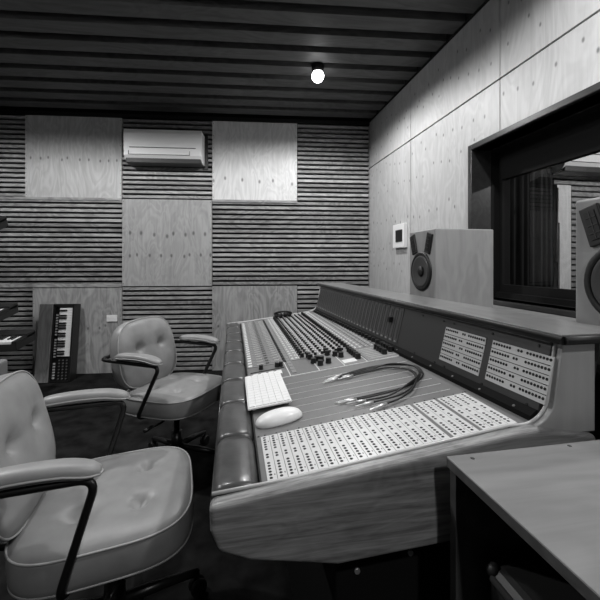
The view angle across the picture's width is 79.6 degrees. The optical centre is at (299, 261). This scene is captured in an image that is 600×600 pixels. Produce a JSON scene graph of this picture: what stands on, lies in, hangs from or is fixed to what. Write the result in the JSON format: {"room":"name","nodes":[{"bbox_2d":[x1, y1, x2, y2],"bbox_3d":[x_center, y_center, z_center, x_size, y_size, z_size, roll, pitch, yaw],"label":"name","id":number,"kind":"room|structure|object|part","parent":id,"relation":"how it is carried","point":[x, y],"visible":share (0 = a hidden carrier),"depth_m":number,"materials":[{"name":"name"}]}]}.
{"room":"studio","nodes":[
{"label":"studio","id":0,"kind":"room"},
{"bbox_2d":[0,370,292,599],"bbox_3d":[-1.162,1.230,1.106,5.120,0.060,6.600,0,0,-11],"label":"floor","id":1,"kind":"structure","parent":0,"point":[87,433],"depth_m":1.91,"materials":[{"name":"carpet"}]},
{"bbox_2d":[0,359,7,375],"bbox_3d":[-2.420,0.945,2.398,0.720,0.510,0.240,0,0,-11],"label":"storage box","id":2,"kind":"object","parent":1,"relation":"on","point":[3,362],"visible":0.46,"depth_m":2.53,"materials":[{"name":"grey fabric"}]},
{"bbox_2d":[34,304,80,382],"bbox_3d":[-2.471,0.820,3.677,0.328,0.786,0.238,0,0,-5],"label":"keyboard","id":3,"kind":"object","parent":1,"relation":"on","point":[58,324],"visible":0.99,"depth_m":3.63,"materials":[{"name":"black plastic"}]},
{"bbox_3d":[-2.571,0.819,3.669,0.127,0.775,0.145,0,-7,-5],"label":"lid","id":4,"kind":"part","parent":3,"relation":"part of","materials":[{"name":"grey wood"}]},
{"bbox_2d":[0,370,206,599],"bbox_3d":[-0.640,0.770,1.131,0.687,0.859,0.597,0,0,-19],"label":"office chair","id":5,"kind":"object","parent":1,"relation":"on","point":[68,526],"visible":1,"depth_m":1.00,"materials":[{"name":"grey leather"}]},
{"bbox_3d":[-0.852,0.544,1.058,0.159,0.399,0.460,0,0,-19],"label":"backrest","id":6,"kind":"part","parent":5,"relation":"part of","materials":[{"name":"grey leather"}]},
{"bbox_3d":[-0.639,0.507,0.854,0.300,0.050,0.062,0,0,-19],"label":"armrest","id":7,"kind":"part","parent":5,"relation":"part of","materials":[{"name":"grey leather"}]},
{"bbox_3d":[-0.806,0.507,1.350,0.300,0.050,0.062,0,0,-19],"label":"armrest","id":8,"kind":"part","parent":5,"relation":"part of","materials":[{"name":"grey leather"}]},
{"bbox_3d":[-0.735,1.100,1.147,0.254,0.067,0.040,0,0,0],"label":"leg","id":9,"kind":"part","parent":5,"relation":"part of","materials":[{"name":"black metal"}]},
{"bbox_3d":[-0.592,0.770,1.146,0.482,0.131,0.502,0,0,-19],"label":"seat","id":10,"kind":"part","parent":5,"relation":"part of","materials":[{"name":"grey leather"}]},
{"bbox_3d":[-0.516,0.866,1.004,0.048,0.043,0.224,0,0,-22],"label":"lever","id":11,"kind":"part","parent":5,"relation":"part of","materials":[{"name":"black metal"}]},
{"bbox_3d":[-0.472,1.100,1.227,0.249,0.067,0.104,0,0,-19],"label":"leg","id":12,"kind":"part","parent":5,"relation":"part of","materials":[{"name":"black metal"}]},
{"bbox_2d":[101,316,221,454],"bbox_3d":[-0.753,0.770,2.135,0.641,0.859,0.596,0,0,20],"label":"office chair","id":13,"kind":"object","parent":1,"relation":"on","point":[143,354],"visible":0.91,"depth_m":2.06,"materials":[{"name":"grey leather"}]},
{"bbox_3d":[-0.850,0.507,1.890,0.300,0.050,0.062,0,0,20],"label":"armrest","id":14,"kind":"part","parent":13,"relation":"part of","materials":[{"name":"grey leather"}]},
{"bbox_3d":[-0.943,0.544,2.204,0.159,0.399,0.460,0,0,20],"label":"backrest","id":15,"kind":"part","parent":13,"relation":"part of","materials":[{"name":"grey leather"}]},
{"bbox_3d":[-0.758,0.866,1.966,0.048,0.043,0.224,0,0,17],"label":"lever","id":16,"kind":"part","parent":13,"relation":"part of","materials":[{"name":"black metal"}]},
{"bbox_3d":[-0.838,1.100,2.215,0.254,0.067,0.040,0,0,39],"label":"leg","id":17,"kind":"part","parent":13,"relation":"part of","materials":[{"name":"black metal"}]},
{"bbox_3d":[-0.728,0.770,2.124,0.482,0.131,0.502,0,0,20],"label":"seat","id":18,"kind":"part","parent":13,"relation":"part of","materials":[{"name":"grey leather"}]},
{"bbox_3d":[-0.675,1.100,2.259,0.040,0.067,0.254,0,0,20],"label":"leg","id":19,"kind":"part","parent":13,"relation":"part of","materials":[{"name":"black metal"}]},
{"bbox_3d":[-0.581,1.100,2.115,0.254,0.067,0.040,0,0,3],"label":"leg","id":20,"kind":"part","parent":13,"relation":"part of","materials":[{"name":"black metal"}]},
{"bbox_3d":[-0.667,0.507,2.381,0.300,0.050,0.062,0,0,20],"label":"armrest","id":21,"kind":"part","parent":13,"relation":"part of","materials":[{"name":"grey leather"}]},
{"bbox_2d":[209,283,599,599],"bbox_3d":[0.114,0.675,1.612,0.896,1.050,1.892,0,0,-11],"label":"mixing console","id":22,"kind":"object","parent":1,"relation":"on","point":[355,501],"visible":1,"depth_m":0.79,"materials":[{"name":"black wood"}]},
{"bbox_3d":[-0.101,0.450,2.511,0.800,0.214,0.035,0,0,-11],"label":"panel","id":23,"kind":"part","parent":22,"relation":"part of","materials":[{"name":"grey wood"}]},
{"bbox_2d":[245,371,291,410],"bbox_3d":[-0.108,0.401,1.131,0.122,0.034,0.277,0,0,-11],"label":"keyboard","id":24,"kind":"object","parent":22,"relation":"on","point":[268,389],"visible":1,"depth_m":1.09,"materials":[{"name":"white plastic"}]},
{"bbox_3d":[-0.171,0.295,2.498,0.652,0.251,0.007,0,0,-11],"label":"edge trim","id":25,"kind":"part","parent":22,"relation":"part of","materials":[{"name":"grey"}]},
{"bbox_2d":[255,407,301,428],"bbox_3d":[-0.054,0.399,0.931,0.123,0.035,0.064,0,0,-20],"label":"computer mouse","id":26,"kind":"object","parent":22,"relation":"on","point":[277,417],"visible":1,"depth_m":0.91,"materials":[{"name":"white plastic"}]},
{"bbox_2d":[274,311,291,318],"bbox_3d":[-0.114,0.354,2.441,0.128,0.058,0.078,0,0,-11],"label":"headphones","id":27,"kind":"object","parent":22,"relation":"on","point":[277,314],"visible":0.96,"depth_m":2.42,"materials":[{"name":"black plastic"}]},
{"bbox_2d":[274,313,282,318],"bbox_3d":[-0.145,0.364,2.445,0.060,0.036,0.060,0,0,-11],"label":"ear cup","id":28,"kind":"object","parent":27,"relation":"on","point":[280,315],"depth_m":2.42,"materials":[{"name":"black rubber"}]},
{"bbox_2d":[283,312,291,316],"bbox_3d":[-0.086,0.356,2.456,0.060,0.036,0.060,0,0,-11],"label":"ear cup","id":29,"kind":"object","parent":27,"relation":"on","point":[285,314],"depth_m":2.43,"materials":[{"name":"black rubber"}]},
{"bbox_3d":[0.051,0.373,1.365,0.023,0.019,0.023,0,0,-11],"label":"knob","id":30,"kind":"part","parent":22,"relation":"part of","materials":[{"name":"black plastic"}]},
{"bbox_3d":[0.075,0.371,1.328,0.023,0.019,0.023,0,0,-11],"label":"knob","id":31,"kind":"part","parent":22,"relation":"part of","materials":[{"name":"black plastic"}]},
{"bbox_3d":[0.106,0.367,1.342,0.023,0.019,0.023,0,0,-11],"label":"knob","id":32,"kind":"part","parent":22,"relation":"part of","materials":[{"name":"black plastic"}]},
{"bbox_3d":[0.138,0.361,1.419,0.023,0.019,0.023,0,0,-11],"label":"knob","id":33,"kind":"part","parent":22,"relation":"part of","materials":[{"name":"black plastic"}]},
{"bbox_3d":[0.159,0.359,1.398,0.023,0.019,0.023,0,0,-11],"label":"knob","id":34,"kind":"part","parent":22,"relation":"part of","materials":[{"name":"black plastic"}]},
{"bbox_3d":[0.218,0.352,1.353,0.023,0.019,0.023,0,0,-11],"label":"knob","id":35,"kind":"part","parent":22,"relation":"part of","materials":[{"name":"black plastic"}]},
{"bbox_2d":[323,367,417,406],"bbox_3d":[0.236,0.364,1.087,0.275,0.041,0.234,0,0,-19],"label":"cord","id":36,"kind":"object","parent":22,"relation":"on","point":[336,378],"visible":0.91,"depth_m":0.99,"materials":[{"name":"black rubber"}]},
{"bbox_2d":[324,364,421,403],"bbox_3d":[0.233,0.362,1.111,0.308,0.048,0.222,0,0,-11],"label":"cord","id":37,"kind":"object","parent":22,"relation":"on","point":[419,376],"visible":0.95,"depth_m":1.01,"materials":[{"name":"black rubber"}]},
{"bbox_2d":[328,364,423,402],"bbox_3d":[0.234,0.365,1.124,0.324,0.046,0.226,0,0,-11],"label":"cord","id":38,"kind":"object","parent":22,"relation":"on","point":[421,377],"visible":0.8,"depth_m":1.05,"materials":[{"name":"black rubber"}]},
{"bbox_2d":[338,367,416,409],"bbox_3d":[0.251,0.358,1.059,0.223,0.037,0.270,0,0,-11],"label":"cord","id":39,"kind":"object","parent":22,"relation":"on","point":[352,375],"visible":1,"depth_m":1.08,"materials":[{"name":"black rubber"}]},
{"bbox_3d":[0.275,0.356,1.070,0.173,0.032,0.257,0,0,-11],"label":"cord","id":40,"kind":"part","parent":39,"relation":"part of","materials":[{"name":"black rubber"}]},
{"bbox_2d":[343,363,419,403],"bbox_3d":[0.240,0.358,1.098,0.278,0.048,0.228,0,0,-11],"label":"cord","id":41,"kind":"object","parent":22,"relation":"on","point":[412,380],"visible":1,"depth_m":1.01,"materials":[{"name":"black rubber"}]},
{"bbox_3d":[0.266,0.355,1.102,0.227,0.043,0.228,0,0,-11],"label":"cord","id":42,"kind":"part","parent":41,"relation":"part of","materials":[{"name":"black rubber"}]},
{"bbox_3d":[0.320,0.339,1.367,0.023,0.019,0.023,0,0,-11],"label":"knob","id":43,"kind":"part","parent":22,"relation":"part of","materials":[{"name":"black plastic"}]},
{"bbox_3d":[0.055,0.390,1.602,0.591,0.097,1.811,0,0,-11],"label":"plate","id":44,"kind":"part","parent":22,"relation":"part of","materials":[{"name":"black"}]},
{"bbox_3d":[0.199,0.295,0.712,0.726,0.251,0.007,0,0,-11],"label":"edge trim","id":45,"kind":"part","parent":22,"relation":"part of","materials":[{"name":"grey"}]},
{"bbox_3d":[0.350,0.335,1.387,0.023,0.019,0.023,0,0,-11],"label":"knob","id":46,"kind":"part","parent":22,"relation":"part of","materials":[{"name":"black plastic"}]},
{"bbox_3d":[0.235,0.450,0.706,0.800,0.214,0.033,0,0,-11],"label":"panel","id":47,"kind":"part","parent":22,"relation":"part of","materials":[{"name":"grey wood"}]},
{"bbox_3d":[0.316,0.337,1.656,0.044,0.036,1.802,0,0,-13],"label":"rail","id":48,"kind":"part","parent":22,"relation":"part of","materials":[{"name":"black metal"}]},
{"bbox_3d":[0.343,0.261,1.661,0.075,0.181,1.804,0,0,-13],"label":"panel","id":49,"kind":"part","parent":22,"relation":"part of","materials":[{"name":"grey metal"}]},
{"bbox_2d":[447,440,599,599],"bbox_3d":[0.652,0.775,0.396,0.672,0.851,0.640,0,0,-11],"label":"desk","id":50,"kind":"object","parent":1,"relation":"on","point":[511,506],"visible":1,"depth_m":0.60,"materials":[{"name":"grey wood"}]},
{"bbox_3d":[0.599,0.784,0.700,0.666,0.832,0.018,0,0,-11],"label":"panel","id":51,"kind":"part","parent":50,"relation":"part of","materials":[{"name":"grey wood"}]},
{"bbox_2d":[486,558,585,599],"bbox_3d":[0.642,0.825,0.403,0.590,0.654,0.518,0,0,-11],"label":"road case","id":52,"kind":"object","parent":50,"relation":"on","point":[537,579],"visible":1,"depth_m":0.57,"materials":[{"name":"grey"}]},
{"bbox_3d":[0.358,0.516,0.351,0.012,0.012,0.480,0,0,-11],"label":"edge rail","id":53,"kind":"part","parent":52,"relation":"part of","materials":[{"name":"grey metal"}]},
{"bbox_2d":[493,305,599,373],"bbox_3d":[0.917,0.725,1.595,0.614,0.950,1.800,0,0,-11],"label":"shelf","id":54,"kind":"object","parent":1,"relation":"on","point":[494,306],"visible":0.03,"depth_m":1.71,"materials":[{"name":"grey wood"}]},
{"bbox_2d":[410,228,492,307],"bbox_3d":[0.754,0.046,1.834,0.326,0.408,0.250,0,0,-11],"label":"loudspeaker","id":55,"kind":"object","parent":54,"relation":"on","point":[456,265],"visible":0.94,"depth_m":1.72,"materials":[{"name":"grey wood"}]},
{"bbox_2d":[576,197,599,364],"bbox_3d":[0.883,0.046,0.844,0.326,0.408,0.250,0,0,-14],"label":"loudspeaker","id":56,"kind":"object","parent":54,"relation":"on","point":[587,210],"visible":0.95,"depth_m":0.89,"materials":[{"name":"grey wood"}]},
{"bbox_3d":[-2.969,0.325,2.835,0.730,1.754,0.740,0,0,-11],"label":"keyboard stand","id":57,"kind":"object","parent":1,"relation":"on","visible":0},
{"bbox_2d":[0,216,7,229],"bbox_3d":[-2.884,-0.288,2.760,1.000,0.177,0.275,0,0,-11],"label":"synthesizer","id":58,"kind":"object","parent":57,"relation":"on","point":[3,220],"visible":1,"depth_m":2.92,"materials":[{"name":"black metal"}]},
{"bbox_2d":[0,303,17,320],"bbox_3d":[-2.816,0.400,2.781,1.000,0.125,0.277,0,0,-11],"label":"synthesizer","id":59,"kind":"object","parent":57,"relation":"on","point":[7,310],"visible":1,"depth_m":2.88,"materials":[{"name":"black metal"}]},
{"bbox_2d":[0,330,35,351],"bbox_3d":[-2.620,0.605,2.708,1.000,0.112,0.275,0,0,-11],"label":"synthesizer","id":60,"kind":"object","parent":57,"relation":"on","point":[10,340],"visible":1,"depth_m":2.76,"materials":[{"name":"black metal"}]},
{"bbox_2d":[0,106,366,285],"bbox_3d":[-1.754,-0.265,3.995,5.100,2.930,0.080,0,0,-5],"label":"wall","id":61,"kind":"structure","parent":0,"point":[1,107],"depth_m":4.00,"materials":[{"name":"black"}]},
{"bbox_2d":[0,115,24,196],"bbox_3d":[-3.527,-1.123,3.786,1.230,0.875,0.043,0,0,-5],"label":"panel","id":62,"kind":"object","parent":61,"relation":"attached to","point":[12,128],"visible":0.93,"depth_m":3.81,"materials":[{"name":"black wood"}]},
{"bbox_2d":[0,287,32,373],"bbox_3d":[-3.491,0.733,3.789,1.302,0.935,0.043,0,0,-5],"label":"panel","id":63,"kind":"object","parent":61,"relation":"attached to","point":[21,359],"visible":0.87,"depth_m":3.82,"materials":[{"name":"black wood"}]},
{"bbox_2d":[0,199,121,283],"bbox_3d":[-3.034,-0.210,3.827,2.220,0.950,0.044,0,0,-5],"label":"panel","id":64,"kind":"object","parent":61,"relation":"attached to","point":[43,241],"visible":0.99,"depth_m":3.86,"materials":[{"name":"black wood"}]},
{"bbox_2d":[0,284,121,286],"bbox_3d":[-2.658,0.251,3.825,1.470,0.032,0.012,0,0,-5],"label":"trim","id":65,"kind":"structure","parent":61,"relation":"attached to","point":[1,285],"depth_m":3.83,"materials":[{"name":"grey wood"}]},
{"bbox_2d":[25,115,122,198],"bbox_3d":[-2.421,-1.123,3.874,0.984,0.869,0.050,0,0,-5],"label":"plywood panel","id":66,"kind":"object","parent":61,"relation":"attached to","point":[66,156],"visible":0.99,"depth_m":3.85,"materials":[{"name":"grey wood"}]},
{"bbox_2d":[33,286,122,374],"bbox_3d":[-2.383,0.733,3.877,0.909,0.929,0.050,0,0,-5],"label":"plywood panel","id":67,"kind":"object","parent":61,"relation":"attached to","point":[95,333],"visible":0.66,"depth_m":3.87,"materials":[{"name":"grey wood"}]},
{"bbox_2d":[106,315,116,321],"bbox_3d":[-2.024,0.606,3.873,0.110,0.070,0.016,0,0,-5],"label":"power outlet","id":68,"kind":"object","parent":67,"relation":"attached to","point":[109,318],"visible":1,"depth_m":3.87,"materials":[{"name":"white plastic"}]},
{"bbox_2d":[0,196,296,202],"bbox_3d":[-2.084,-0.676,3.874,4.122,0.026,0.008,0,0,-5],"label":"trim","id":69,"kind":"structure","parent":61,"relation":"attached to","point":[1,197],"depth_m":3.87,"materials":[{"name":"grey wood"}]},
{"bbox_2d":[122,286,211,370],"bbox_3d":[-1.450,0.733,3.958,0.958,0.935,0.043,0,0,-5],"label":"panel","id":70,"kind":"object","parent":61,"relation":"attached to","point":[187,309],"visible":0.59,"depth_m":3.96,"materials":[{"name":"black wood"}]},
{"bbox_2d":[122,199,211,285],"bbox_3d":[-1.450,-0.210,3.954,0.952,0.944,0.050,0,0,-5],"label":"plywood panel","id":71,"kind":"object","parent":61,"relation":"attached to","point":[165,242],"visible":1,"depth_m":3.93,"materials":[{"name":"grey wood"}]},
{"bbox_2d":[122,119,211,199],"bbox_3d":[-1.450,-1.123,3.958,0.958,0.875,0.043,0,0,-5],"label":"panel","id":72,"kind":"object","parent":61,"relation":"attached to","point":[139,182],"visible":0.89,"depth_m":3.95,"materials":[{"name":"black wood"}]},
{"bbox_2d":[123,129,207,169],"bbox_3d":[-1.417,-1.205,3.835,0.825,0.380,0.205,0,0,-5],"label":"air conditioner","id":73,"kind":"object","parent":72,"relation":"attached to","point":[142,147],"visible":1,"depth_m":3.75,"materials":[{"name":"white plastic"}]},
{"bbox_2d":[126,158,202,167],"bbox_3d":[-1.435,-1.065,3.840,0.770,0.064,0.152,0,0,-5],"label":"vent","id":74,"kind":"object","parent":73,"relation":"attached to","point":[153,162],"depth_m":3.78,"materials":[{"name":"grey plastic"}]},
{"bbox_3d":[-1.036,-1.205,3.963,0.045,0.380,0.012,0,0,-5],"label":"mounting plate","id":75,"kind":"part","parent":73,"relation":"part of","materials":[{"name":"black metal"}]},
{"bbox_2d":[0,110,369,126],"bbox_3d":[-1.698,-1.585,3.934,5.000,0.039,0.048,0,0,-5],"label":"trim","id":76,"kind":"structure","parent":61,"relation":"attached to","point":[2,112],"depth_m":3.95,"materials":[{"name":"black wood"}]},
{"bbox_2d":[212,286,296,370],"bbox_3d":[-0.502,0.733,4.032,0.938,0.929,0.050,0,0,-5],"label":"plywood panel","id":77,"kind":"object","parent":61,"relation":"attached to","point":[230,304],"visible":0.6,"depth_m":4.00,"materials":[{"name":"grey wood"}]},
{"bbox_2d":[212,121,296,200],"bbox_3d":[-0.502,-1.123,4.032,0.938,0.869,0.050,0,0,-5],"label":"plywood panel","id":78,"kind":"object","parent":61,"relation":"attached to","point":[251,160],"visible":0.99,"depth_m":4.01,"materials":[{"name":"grey wood"}]},
{"bbox_2d":[212,202,368,285],"bbox_3d":[-0.092,-0.210,4.069,1.768,0.950,0.043,0,0,-5],"label":"panel","id":79,"kind":"object","parent":61,"relation":"attached to","point":[255,243],"visible":0.99,"depth_m":4.06,"materials":[{"name":"black wood"}]},
{"bbox_2d":[297,285,368,312],"bbox_3d":[0.378,0.733,4.108,0.824,0.935,0.043,0,0,-5],"label":"panel","id":80,"kind":"object","parent":61,"relation":"attached to","point":[307,295],"visible":0.15,"depth_m":4.07,"materials":[{"name":"black wood"}]},
{"bbox_2d":[297,124,368,202],"bbox_3d":[0.378,-1.123,4.108,0.824,0.875,0.043,0,0,-5],"label":"panel","id":81,"kind":"object","parent":61,"relation":"attached to","point":[332,161],"visible":1,"depth_m":4.10,"materials":[{"name":"black wood"}]},
{"bbox_2d":[0,0,485,117],"bbox_3d":[-1.312,-1.667,0.904,5.898,0.125,6.943,0,0,-11],"label":"ceiling","id":82,"kind":"structure","parent":0,"point":[255,57],"depth_m":2.76,"materials":[{"name":"black wood"}]},
{"bbox_2d":[312,62,323,82],"bbox_3d":[0.145,-1.534,2.936,0.100,0.139,0.100,0,0,-11],"label":"ceiling light","id":83,"kind":"object","parent":82,"relation":"in","point":[317,67],"visible":1,"depth_m":2.90,"materials":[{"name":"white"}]},
{"bbox_3d":[0.145,-1.515,2.936,0.100,0.100,0.100,0,0,-11],"label":"bulb","id":84,"kind":"part","parent":83,"relation":"part of","materials":[{"name":"white glass"}]},
{"bbox_2d":[368,0,599,439],"bbox_3d":[1.371,-0.255,1.323,0.100,2.910,6.100,0,0,-11],"label":"wall","id":85,"kind":"structure","parent":0,"point":[513,60],"depth_m":2.46,"materials":[{"name":"grey wood"}]},
{"bbox_2d":[393,223,406,247],"bbox_3d":[0.922,-0.240,3.335,0.045,0.220,0.220,0,0,-11],"label":"wall thermostat","id":86,"kind":"object","parent":85,"relation":"attached to","point":[399,230],"visible":1,"depth_m":3.28,"materials":[{"name":"white plastic"}]},
{"bbox_2d":[367,0,489,121],"bbox_3d":[1.359,-1.633,1.240,0.075,0.074,5.940,0,0,-11],"label":"trim","id":87,"kind":"structure","parent":85,"relation":"attached to","point":[468,16],"depth_m":2.76,"materials":[{"name":"black wood"}]},
{"bbox_2d":[468,82,599,317],"bbox_3d":[1.429,-0.250,1.379,0.285,1.020,2.058,0,0,-11],"label":"window","id":88,"kind":"structure","parent":85,"relation":"in","point":[575,136],"depth_m":2.10,"materials":[{"name":"black wood"}]},
{"bbox_2d":[552,179,599,287],"bbox_3d":[2.940,-0.150,3.497,3.540,2.700,0.080,0,0,-11],"label":"wall","id":89,"kind":"structure","parent":0,"point":[552,179],"depth_m":3.37,"materials":[{"name":"black"}]},
{"bbox_2d":[554,185,570,288],"bbox_3d":[2.435,0.235,3.341,0.150,1.890,0.039,0,0,-11],"label":"plywood panel","id":90,"kind":"object","parent":89,"relation":"attached to","point":[564,213],"visible":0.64,"depth_m":3.33,"materials":[{"name":"grey wood"}]},
{"bbox_2d":[552,175,599,289],"bbox_3d":[3.501,0.000,3.542,2.380,2.359,0.034,0,0,-11],"label":"panel","id":91,"kind":"object","parent":89,"relation":"attached to","point":[569,181],"visible":0.23,"depth_m":3.35,"materials":[{"name":"grey wood"}]},
{"bbox_2d":[552,152,599,177],"bbox_3d":[2.833,-0.960,3.292,1.135,0.380,0.204,0,0,-11],"label":"air conditioner","id":92,"kind":"object","parent":91,"relation":"attached to","point":[588,166],"visible":0.44,"depth_m":3.16,"materials":[{"name":"white plastic"}]},
{"bbox_3d":[3.316,1.230,1.309,3.600,0.060,4.360,0,0,-11],"label":"floor","id":93,"kind":"structure","parent":0,"visible":0},
{"bbox_2d":[510,167,551,287],"bbox_3d":[1.755,-0.115,3.138,1.000,2.570,0.077,0,0,-11],"label":"curtain","id":94,"kind":"object","parent":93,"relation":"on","point":[531,193],"visible":0.11,"depth_m":3.18,"materials":[{"name":"black fabric"}]},
{"bbox_2d":[555,188,559,287],"bbox_3d":[1.969,0.298,2.757,0.334,1.804,0.315,0,0,-11],"label":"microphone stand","id":95,"kind":"object","parent":93,"relation":"on","point":[557,244],"visible":0.23,"depth_m":2.75,"materials":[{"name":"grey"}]}
]}

